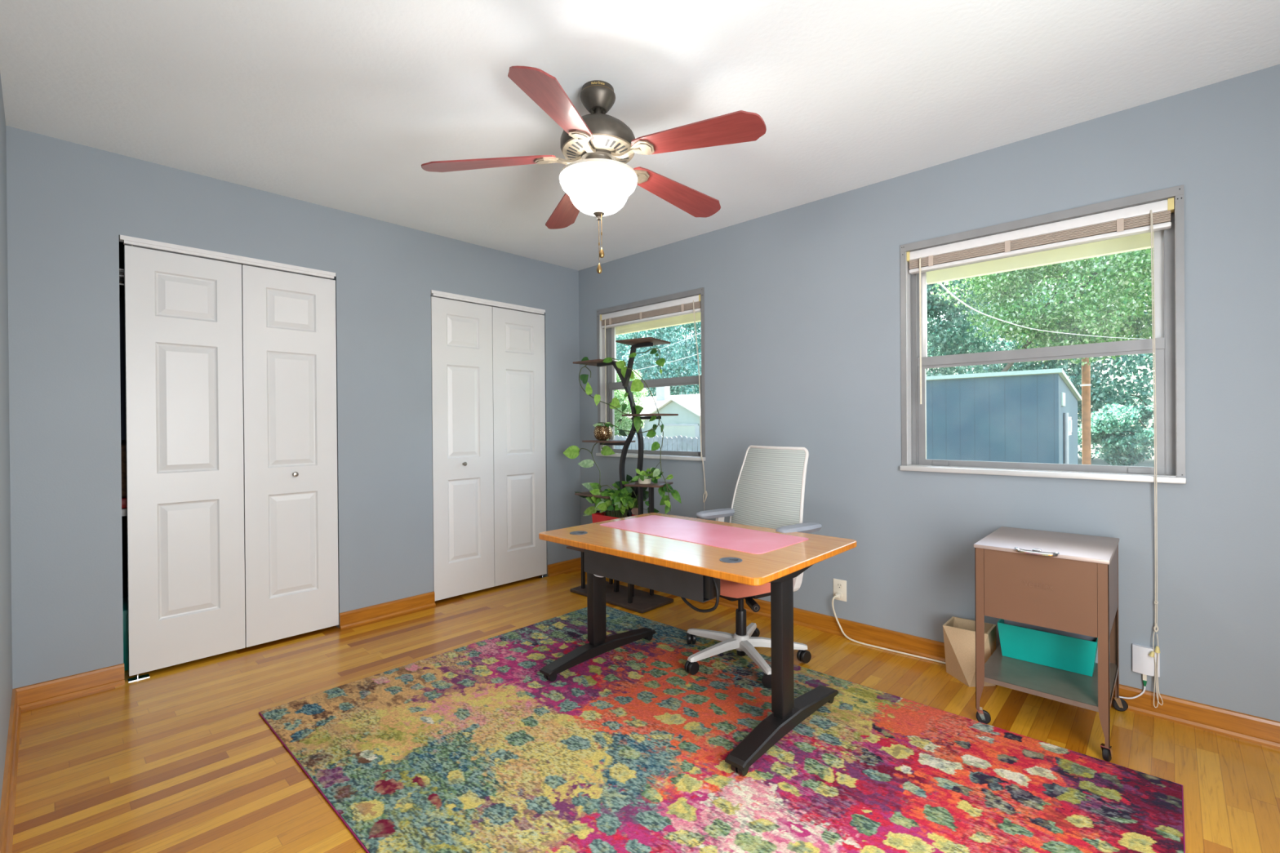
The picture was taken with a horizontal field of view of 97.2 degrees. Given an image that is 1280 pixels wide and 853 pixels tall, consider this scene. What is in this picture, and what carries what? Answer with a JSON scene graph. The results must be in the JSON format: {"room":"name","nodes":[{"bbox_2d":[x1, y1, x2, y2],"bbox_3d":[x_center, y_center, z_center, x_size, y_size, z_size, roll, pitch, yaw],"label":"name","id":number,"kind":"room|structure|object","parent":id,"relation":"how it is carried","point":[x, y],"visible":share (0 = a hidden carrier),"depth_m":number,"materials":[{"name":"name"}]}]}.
{"room":"home office","nodes":[
{"label":"home office","id":0,"kind":"room"},
{"bbox_2d":[0,74,12,807],"bbox_3d":[-1.147,-0.040,0.879,4.420,2.440,0.120,0,0,43],"label":"wall","id":1,"kind":"structure","parent":0,"point":[6,636],"depth_m":2.00,"materials":[{"name":"paint"}]},
{"bbox_2d":[0,688,21,852],"bbox_3d":[-1.045,1.134,0.894,4.300,0.090,0.024,0,0,43],"label":"baseboard","id":2,"kind":"structure","parent":1,"relation":"attached to","point":[10,777],"depth_m":1.80,"materials":[{"name":"brown wood"}]},
{"bbox_2d":[5,125,581,688],"bbox_3d":[-1.605,-0.045,3.532,0.120,2.440,3.120,0,0,43],"label":"wall","id":3,"kind":"structure","parent":0,"point":[69,205],"depth_m":2.72,"materials":[{"name":"paint"}]},
{"bbox_2d":[14,663,124,710],"bbox_3d":[-2.493,1.140,2.475,0.024,0.090,0.345,0,0,43],"label":"baseboard","id":4,"kind":"structure","parent":3,"relation":"attached to","point":[39,694],"depth_m":2.47,"materials":[{"name":"brown wood"}]},
{"bbox_2d":[119,268,124,285],"bbox_3d":[-2.263,-0.715,3.127,0.327,0.079,1.100,0,0,43],"label":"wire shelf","id":5,"kind":"object","parent":3,"relation":"attached to","point":[120,269],"visible":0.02,"depth_m":2.74,"materials":[{"name":"white metal"}]},
{"bbox_2d":[119,281,125,439],"bbox_3d":[-2.562,-0.326,2.836,0.400,0.780,0.180,0,0,43],"label":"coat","id":6,"kind":"object","parent":5,"relation":"hanging from","point":[122,302],"visible":0.12,"depth_m":2.71,"materials":[{"name":"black fabric"}]},
{"bbox_2d":[121,507,126,516],"bbox_3d":[-2.553,0.413,2.890,0.375,0.033,0.360,0,0,43],"label":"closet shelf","id":7,"kind":"object","parent":3,"relation":"attached to","point":[123,510],"visible":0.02,"depth_m":2.70,"materials":[{"name":"white wood"}]},
{"bbox_2d":[121,497,126,508],"bbox_3d":[-2.546,0.370,2.849,0.280,0.048,0.250,0,0,43],"label":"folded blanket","id":8,"kind":"object","parent":7,"relation":"on","point":[123,500],"visible":0.02,"depth_m":2.72,"materials":[{"name":"red fabric"}]},
{"bbox_2d":[120,443,126,497],"bbox_3d":[-2.551,0.214,2.845,0.280,0.260,0.220,0,0,43],"label":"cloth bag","id":9,"kind":"object","parent":8,"relation":"on","point":[123,451],"visible":0.02,"depth_m":2.72,"materials":[{"name":"black fabric"}]},
{"bbox_2d":[119,235,338,682],"bbox_3d":[-2.081,0.146,2.950,0.072,2.068,0.923,0,0,43],"label":"door","id":10,"kind":"structure","parent":3,"relation":"in","point":[232,500],"depth_m":2.90,"materials":[{"name":"white paint"}]},
{"bbox_2d":[339,591,435,629],"bbox_3d":[-1.543,1.129,3.487,0.024,0.090,0.578,0,0,43],"label":"baseboard","id":11,"kind":"structure","parent":3,"relation":"attached to","point":[356,617],"depth_m":3.47,"materials":[{"name":"brown wood"}]},
{"bbox_2d":[431,289,547,600],"bbox_3d":[-1.049,0.135,4.048,0.072,2.068,0.927,0,0,43],"label":"door","id":12,"kind":"structure","parent":3,"relation":"in","point":[488,369],"depth_m":4.00,"materials":[{"name":"white paint"}]},
{"bbox_2d":[547,557,581,577],"bbox_3d":[-0.593,1.119,4.499,0.024,0.090,0.342,0,0,43],"label":"baseboard","id":13,"kind":"structure","parent":3,"relation":"attached to","point":[565,566],"depth_m":4.48,"materials":[{"name":"brown wood"}]},
{"bbox_2d":[119,241,536,597],"bbox_3d":[-1.919,-0.044,3.826,0.740,2.440,3.220,0,0,43],"label":"wall","id":14,"kind":"structure","parent":0,"point":[124,526],"depth_m":3.20,"materials":[{"name":"paint"}]},
{"bbox_2d":[0,0,1279,270],"bbox_3d":[-0.282,-1.322,2.289,5.320,0.100,3.380,0,0,43],"label":"ceiling","id":15,"kind":"structure","parent":0,"point":[339,104],"depth_m":2.10,"materials":[{"name":"paint"}]},
{"bbox_2d":[421,65,766,273],"bbox_3d":[-0.170,-0.925,2.082,1.247,0.694,1.192,0,0,14],"label":"ceiling fan","id":16,"kind":"object","parent":15,"relation":"hanging from","point":[596,180],"visible":1,"depth_m":2.04,"materials":[{"name":"red wood"}]},
{"bbox_2d":[561,133,634,163],"bbox_3d":[-0.157,-1.029,2.134,0.274,0.022,0.274,0,0,43],"label":"motor housing","id":17,"kind":"object","parent":16,"relation":"attached to","point":[606,144],"depth_m":2.07,"materials":[{"name":"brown metal"}]},
{"bbox_2d":[12,568,1279,852],"bbox_3d":[-0.262,1.218,2.297,5.320,0.100,3.380,0,0,43],"label":"floor","id":18,"kind":"structure","parent":0,"point":[183,757],"depth_m":2.12,"materials":[{"name":"brown wood"}]},
{"bbox_2d":[122,596,128,671],"bbox_3d":[-2.532,1.034,2.890,0.300,0.300,0.340,0,0,43],"label":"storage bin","id":19,"kind":"object","parent":18,"relation":"on","point":[125,601],"visible":0.02,"depth_m":2.73,"materials":[{"name":"teal plastic"}]},
{"bbox_2d":[566,337,678,613],"bbox_3d":[-0.131,0.306,3.812,0.843,1.712,0.330,0,0,43],"label":"plant stand","id":20,"kind":"object","parent":18,"relation":"on","point":[628,597],"visible":0.62,"depth_m":3.73,"materials":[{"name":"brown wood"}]},
{"bbox_2d":[566,546,583,551],"bbox_3d":[-0.265,0.858,3.902,0.520,0.012,0.200,0,0,43],"label":"shelf","id":21,"kind":"object","parent":20,"relation":"attached to","point":[569,547],"depth_m":3.95,"materials":[{"name":"brown wood"}]},
{"bbox_2d":[574,490,609,498],"bbox_3d":[-0.263,0.476,3.950,0.340,0.012,0.220,0,0,43],"label":"shelf","id":22,"kind":"object","parent":20,"relation":"attached to","point":[588,493],"depth_m":3.89,"materials":[{"name":"brown wood"}]},
{"bbox_2d":[573,359,617,366],"bbox_3d":[-0.292,-0.448,3.968,0.260,0.012,0.250,0,0,39],"label":"shelf","id":23,"kind":"object","parent":20,"relation":"attached to","point":[597,362],"depth_m":3.91,"materials":[{"name":"brown wood"}]},
{"bbox_2d":[582,440,635,443],"bbox_3d":[-0.218,0.102,3.905,0.220,0.012,0.320,-1,0,-41],"label":"shelf","id":24,"kind":"object","parent":20,"relation":"attached to","point":[586,441],"depth_m":3.82,"materials":[{"name":"brown wood"}]},
{"bbox_2d":[593,426,613,440],"bbox_3d":[-0.255,0.047,3.924,0.136,0.098,0.136,0,0,43],"label":"pot","id":25,"kind":"object","parent":24,"relation":"on","point":[601,433],"depth_m":3.87,"materials":[{"name":"metal"}]},
{"bbox_2d":[591,511,635,523],"bbox_3d":[-0.154,0.718,3.755,0.315,0.262,0.160,0,0,43],"label":"planter","id":26,"kind":"object","parent":20,"relation":"on","point":[602,516],"depth_m":3.76,"materials":[{"name":"plastic"}]},
{"bbox_2d":[563,347,665,489],"bbox_3d":[-0.202,0.003,3.873,1.068,0.990,0.150,0,0,43],"label":"pothos","id":27,"kind":"object","parent":20,"relation":"on","point":[602,432],"visible":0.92,"depth_m":3.88,"materials":[{"name":"green plant"}]},
{"bbox_2d":[574,360,663,523],"bbox_3d":[-0.175,0.201,3.799,0.800,1.296,0.287,0,0,43],"label":"pothos","id":28,"kind":"object","parent":20,"relation":"on","point":[615,503],"visible":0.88,"depth_m":3.75,"materials":[{"name":"green plant"}]},
{"bbox_2d":[607,474,648,517],"bbox_3d":[-0.084,0.584,3.854,0.300,0.529,0.300,0,0,43],"label":"pothos","id":29,"kind":"object","parent":20,"relation":"on","point":[634,511],"visible":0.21,"depth_m":3.81,"materials":[{"name":"plant"}]},
{"bbox_2d":[618,505,638,517],"bbox_3d":[-0.075,0.698,3.872,0.176,0.300,0.175,0,0,43],"label":"pot","id":30,"kind":"object","parent":20,"relation":"on","point":[634,511],"depth_m":3.80,"materials":[{"name":"ceramic"}]},
{"bbox_2d":[615,337,671,345],"bbox_3d":[0.023,-0.545,3.643,0.260,0.012,0.260,0,0,31],"label":"shelf","id":31,"kind":"object","parent":20,"relation":"attached to","point":[646,340],"depth_m":3.59,"materials":[{"name":"brown wood"}]},
{"bbox_2d":[624,481,672,488],"bbox_3d":[0.058,0.370,3.620,0.240,0.012,0.240,0,0,23],"label":"shelf","id":32,"kind":"object","parent":20,"relation":"attached to","point":[660,484],"depth_m":3.55,"materials":[{"name":"brown wood"}]},
{"bbox_2d":[637,477,651,484],"bbox_3d":[0.029,0.348,3.619,0.096,0.032,0.096,0,0,43],"label":"pot","id":33,"kind":"object","parent":32,"relation":"on","point":[644,480],"depth_m":3.58,"materials":[{"name":"white ceramic"}]},
{"bbox_2d":[622,413,678,416],"bbox_3d":[0.063,-0.074,3.638,0.220,0.012,0.300,-1,0,-43],"label":"shelf","id":34,"kind":"object","parent":20,"relation":"attached to","point":[628,415],"depth_m":3.57,"materials":[{"name":"brown wood"}]},
{"bbox_2d":[625,423,681,514],"bbox_3d":[0.070,0.277,3.591,0.475,0.586,0.196,0,0,43],"label":"pothos","id":35,"kind":"object","parent":20,"relation":"on","point":[645,477],"visible":0.98,"depth_m":3.54,"materials":[{"name":"green plant"}]},
{"bbox_2d":[258,605,1185,852],"bbox_3d":[0.086,1.160,2.059,2.754,0.011,1.887,0,0,43],"label":"area rug","id":36,"kind":"object","parent":18,"relation":"on","point":[469,748],"visible":0.91,"depth_m":1.92,"materials":[{"name":"multicoloured carpet"}]},
{"bbox_2d":[538,512,856,776],"bbox_3d":[0.218,0.814,2.453,1.162,0.681,0.790,0,0,43],"label":"desk","id":37,"kind":"object","parent":36,"relation":"on","point":[685,570],"visible":0.99,"depth_m":2.20,"materials":[{"name":"brown wood"}]},
{"bbox_2d":[583,549,715,602],"bbox_3d":[0.024,0.599,2.473,0.700,0.177,0.102,0,0,43],"label":"cable tray","id":38,"kind":"object","parent":37,"relation":"on","point":[684,584],"depth_m":2.39,"materials":[{"name":"grey metal"}]},
{"bbox_2d":[600,515,808,554],"bbox_3d":[0.256,0.475,2.560,0.395,0.002,0.920,-1,0,-45],"label":"desk mat","id":39,"kind":"object","parent":37,"relation":"on","point":[742,540],"visible":1,"depth_m":2.49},
{"bbox_2d":[684,444,822,688],"bbox_3d":[0.492,0.631,2.783,0.656,1.049,0.654,-1,0,-33],"label":"office chair","id":40,"kind":"object","parent":36,"relation":"on","point":[769,492],"visible":0.65,"depth_m":2.83,"materials":[{"name":"grey plastic"}]},
{"bbox_2d":[831,593,945,664],"bbox_3d":[1.410,1.037,2.801,0.933,0.232,0.056,0,0,43],"label":"power cord","id":41,"kind":"object","parent":18,"relation":"on","point":[837,595],"visible":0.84,"depth_m":2.96,"materials":[{"name":"beige plastic"}]},
{"bbox_2d":[942,616,996,687],"bbox_3d":[1.508,1.030,2.578,0.200,0.245,0.185,0,0,43],"label":"waste bin","id":42,"kind":"object","parent":18,"relation":"on","point":[959,633],"visible":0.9,"depth_m":2.53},
{"bbox_2d":[973,526,1128,761],"bbox_3d":[1.630,0.800,2.235,0.436,0.707,0.556,0,0,43],"label":"cart","id":43,"kind":"object","parent":18,"relation":"on","point":[1066,582],"visible":1,"depth_m":2.10,"materials":[{"name":"brown metal"}]},
{"bbox_2d":[997,618,1097,676],"bbox_3d":[1.696,0.894,2.341,0.327,0.143,0.220,0,0,43],"label":"tub","id":44,"kind":"object","parent":43,"relation":"on","point":[1073,652],"visible":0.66,"depth_m":2.27,"materials":[{"name":"teal plastic"}]},
{"bbox_2d":[984,643,1118,712],"bbox_3d":[1.627,0.976,2.246,0.399,0.018,0.494,0,0,43],"label":"shelf","id":45,"kind":"object","parent":43,"relation":"attached to","point":[1074,689],"depth_m":2.15,"materials":[{"name":"grey metal"}]},
{"bbox_2d":[578,63,1279,721],"bbox_3d":[1.078,-0.066,3.248,4.420,2.440,0.140,0,0,43],"label":"wall","id":46,"kind":"structure","parent":0,"point":[802,329],"depth_m":2.61,"materials":[{"name":"paint"}]},
{"bbox_2d":[595,287,705,461],"bbox_3d":[0.084,-0.346,4.151,1.051,1.153,0.160,0,0,43],"label":"window","id":47,"kind":"structure","parent":46,"relation":"in","point":[611,333],"depth_m":4.21,"materials":[{"name":"grey metal"}]},
{"bbox_2d":[600,294,707,502],"bbox_3d":[0.077,-0.042,4.102,1.046,1.683,0.093,0,0,43],"label":"window blind","id":48,"kind":"object","parent":47,"relation":"attached to","point":[691,304],"visible":0.84,"depth_m":4.06,"materials":[{"name":"white plastic"}]},
{"bbox_2d":[833,578,846,601],"bbox_3d":[1.107,0.906,3.128,0.076,0.116,0.009,0,0,43],"label":"wall outlet","id":49,"kind":"object","parent":46,"relation":"attached to","point":[839,585],"visible":0.91,"depth_m":3.12,"materials":[{"name":"white plastic"}]},
{"bbox_2d":[836,582,842,588],"bbox_3d":[1.105,0.882,3.126,0.033,0.033,0.002,0,0,43],"label":"socket","id":50,"kind":"object","parent":49,"relation":"attached to","point":[839,585],"depth_m":3.12,"materials":[{"name":"white plastic"}]},
{"bbox_2d":[615,231,1154,335],"bbox_3d":[1.427,-1.002,3.390,7.500,0.295,0.560,0,0,43],"label":"eave","id":51,"kind":"object","parent":46,"relation":"attached to","point":[1142,241],"depth_m":3.06,"materials":[{"name":"beige paint"}]},
{"bbox_2d":[937,282,1135,338],"bbox_3d":[6.725,-1.391,8.293,13.911,0.932,0.897,-1,0,-41],"label":"overhead wire","id":52,"kind":"object","parent":51,"relation":"attached to","point":[940,283],"visible":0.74,"depth_m":5.55,"materials":[{"name":"white"}]},
{"bbox_2d":[580,558,1279,749],"bbox_3d":[1.075,1.110,3.151,4.300,0.090,0.024,0,0,43],"label":"baseboard","id":53,"kind":"structure","parent":46,"relation":"attached to","point":[1254,729],"depth_m":2.27,"materials":[{"name":"brown wood"}]},
{"bbox_2d":[899,184,1186,484],"bbox_3d":[1.759,-0.354,2.577,1.051,1.153,0.160,0,0,43],"label":"window","id":54,"kind":"structure","parent":46,"relation":"in","point":[1169,244],"depth_m":2.41,"materials":[{"name":"grey metal"}]},
{"bbox_2d":[906,197,1173,707],"bbox_3d":[1.732,0.109,2.546,0.991,2.001,0.098,0,0,43],"label":"window blind","id":55,"kind":"object","parent":54,"relation":"attached to","point":[1151,217],"visible":1,"depth_m":2.43,"materials":[{"name":"white plastic"}]},
{"bbox_2d":[1132,643,1159,677],"bbox_3d":[2.023,0.936,2.258,0.081,0.108,0.024,0,0,43],"label":"box","id":56,"kind":"object","parent":46,"relation":"attached to","point":[1142,663],"visible":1,"depth_m":2.25,"materials":[{"name":"white plastic"}]},
{"bbox_2d":[1119,674,1146,699],"bbox_3d":[1.833,1.072,2.382,0.462,0.158,0.029,0,0,35],"label":"cable","id":57,"kind":"object","parent":56,"relation":"attached to","point":[1144,677],"visible":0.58,"depth_m":2.26,"materials":[{"name":"white plastic"}]},
{"label":"outside","id":58,"kind":"structure","parent":0,"visible":0},
{"bbox_2d":[1077,433,1154,466],"bbox_3d":[33.354,1.278,55.264,140.000,0.200,119.860,0,0,43],"label":"lawn","id":59,"kind":"structure","parent":58,"point":[1097,461],"depth_m":22.55,"materials":[{"name":"green plant"}]},
{"bbox_2d":[613,360,648,436],"bbox_3d":[-2.357,-2.264,51.646,6.961,7.505,7.204,0,0,43],"label":"leafy tree","id":60,"kind":"object","parent":59,"relation":"on","point":[624,424],"visible":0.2,"depth_m":50.11,"materials":[{"name":"green plant"}]},
{"bbox_2d":[614,435,700,451],"bbox_3d":[0.508,0.891,13.335,3.931,1.370,0.070,0,0,43],"label":"picket fence","id":61,"kind":"object","parent":59,"relation":"on","point":[683,443],"visible":0.26,"depth_m":13.11,"materials":[{"name":"white wood"}]},
{"bbox_2d":[615,386,700,437],"bbox_3d":[6.502,-1.659,63.207,32.000,6.050,10.400,0,0,43],"label":"house","id":62,"kind":"structure","parent":59,"relation":"on","point":[663,393],"depth_m":65.04,"materials":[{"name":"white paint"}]},
{"bbox_2d":[616,321,701,397],"bbox_3d":[6.073,-9.326,80.581,15.586,21.303,36.398,-1,0,-44],"label":"leafy tree","id":63,"kind":"object","parent":59,"relation":"on","point":[687,366],"visible":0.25,"depth_m":77.31,"materials":[{"name":"green plant"}]},
{"bbox_2d":[646,398,700,438],"bbox_3d":[4.963,-0.374,45.459,6.150,3.620,7.600,0,0,43],"label":"garage","id":64,"kind":"structure","parent":59,"relation":"on","point":[686,424],"depth_m":42.73,"materials":[{"name":"green paint"}]},
{"bbox_2d":[925,277,1031,376],"bbox_3d":[9.073,-3.711,19.664,5.663,10.418,8.654,-1,0,-43],"label":"leafy tree","id":65,"kind":"object","parent":59,"relation":"on","point":[943,342],"visible":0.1,"depth_m":17.65,"materials":[{"name":"green plant"}]},
{"bbox_2d":[926,368,1081,464],"bbox_3d":[4.987,0.359,10.665,5.120,2.380,2.420,0,0,43],"label":"garden shed","id":66,"kind":"object","parent":59,"relation":"on","point":[1030,415],"visible":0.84,"depth_m":8.65,"materials":[{"name":"blue"}]},
{"bbox_2d":[1061,392,1065,406],"bbox_3d":[6.290,-0.404,8.405,0.040,0.200,0.300,0,0,43],"label":"wall vent","id":67,"kind":"object","parent":66,"relation":"attached to","point":[1063,394],"depth_m":8.33,"materials":[{"name":"white metal"}]},
{"bbox_2d":[928,253,1154,460],"bbox_3d":[19.751,-5.789,23.122,8.551,14.591,17.014,-1,0,-42],"label":"leafy tree","id":68,"kind":"object","parent":59,"relation":"on","point":[1101,394],"visible":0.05,"depth_m":22.79,"materials":[{"name":"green plant"}]},
{"bbox_2d":[929,247,1154,371],"bbox_3d":[11.388,-2.879,13.619,7.782,8.778,4.432,0,0,43],"label":"leafy tree","id":69,"kind":"object","parent":59,"relation":"on","point":[1068,316],"visible":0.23,"depth_m":13.61,"materials":[{"name":"green plant"}]},
{"bbox_2d":[1080,258,1091,464],"bbox_3d":[13.057,-3.260,16.537,0.260,9.450,0.245,0,0,43],"label":"utility pole","id":70,"kind":"object","parent":59,"relation":"on","point":[1086,384],"visible":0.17,"depth_m":16.48,"materials":[{"name":"brown wood"}]},
{"bbox_2d":[1077,388,1154,466],"bbox_3d":[15.495,0.108,16.947,4.758,2.712,2.648,0,0,43],"label":"bush","id":71,"kind":"object","parent":59,"relation":"on","point":[1118,449],"visible":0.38,"depth_m":17.37,"materials":[{"name":"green plant"}]},
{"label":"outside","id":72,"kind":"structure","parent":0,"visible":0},
{"bbox_2d":[634,352,701,370],"bbox_3d":[2.107,-3.741,30.027,0.167,0.817,13.464,-1,0,-32],"label":"overhead wire","id":73,"kind":"object","parent":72,"point":[700,353],"visible":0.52,"depth_m":30.84,"materials":[{"name":"white"}]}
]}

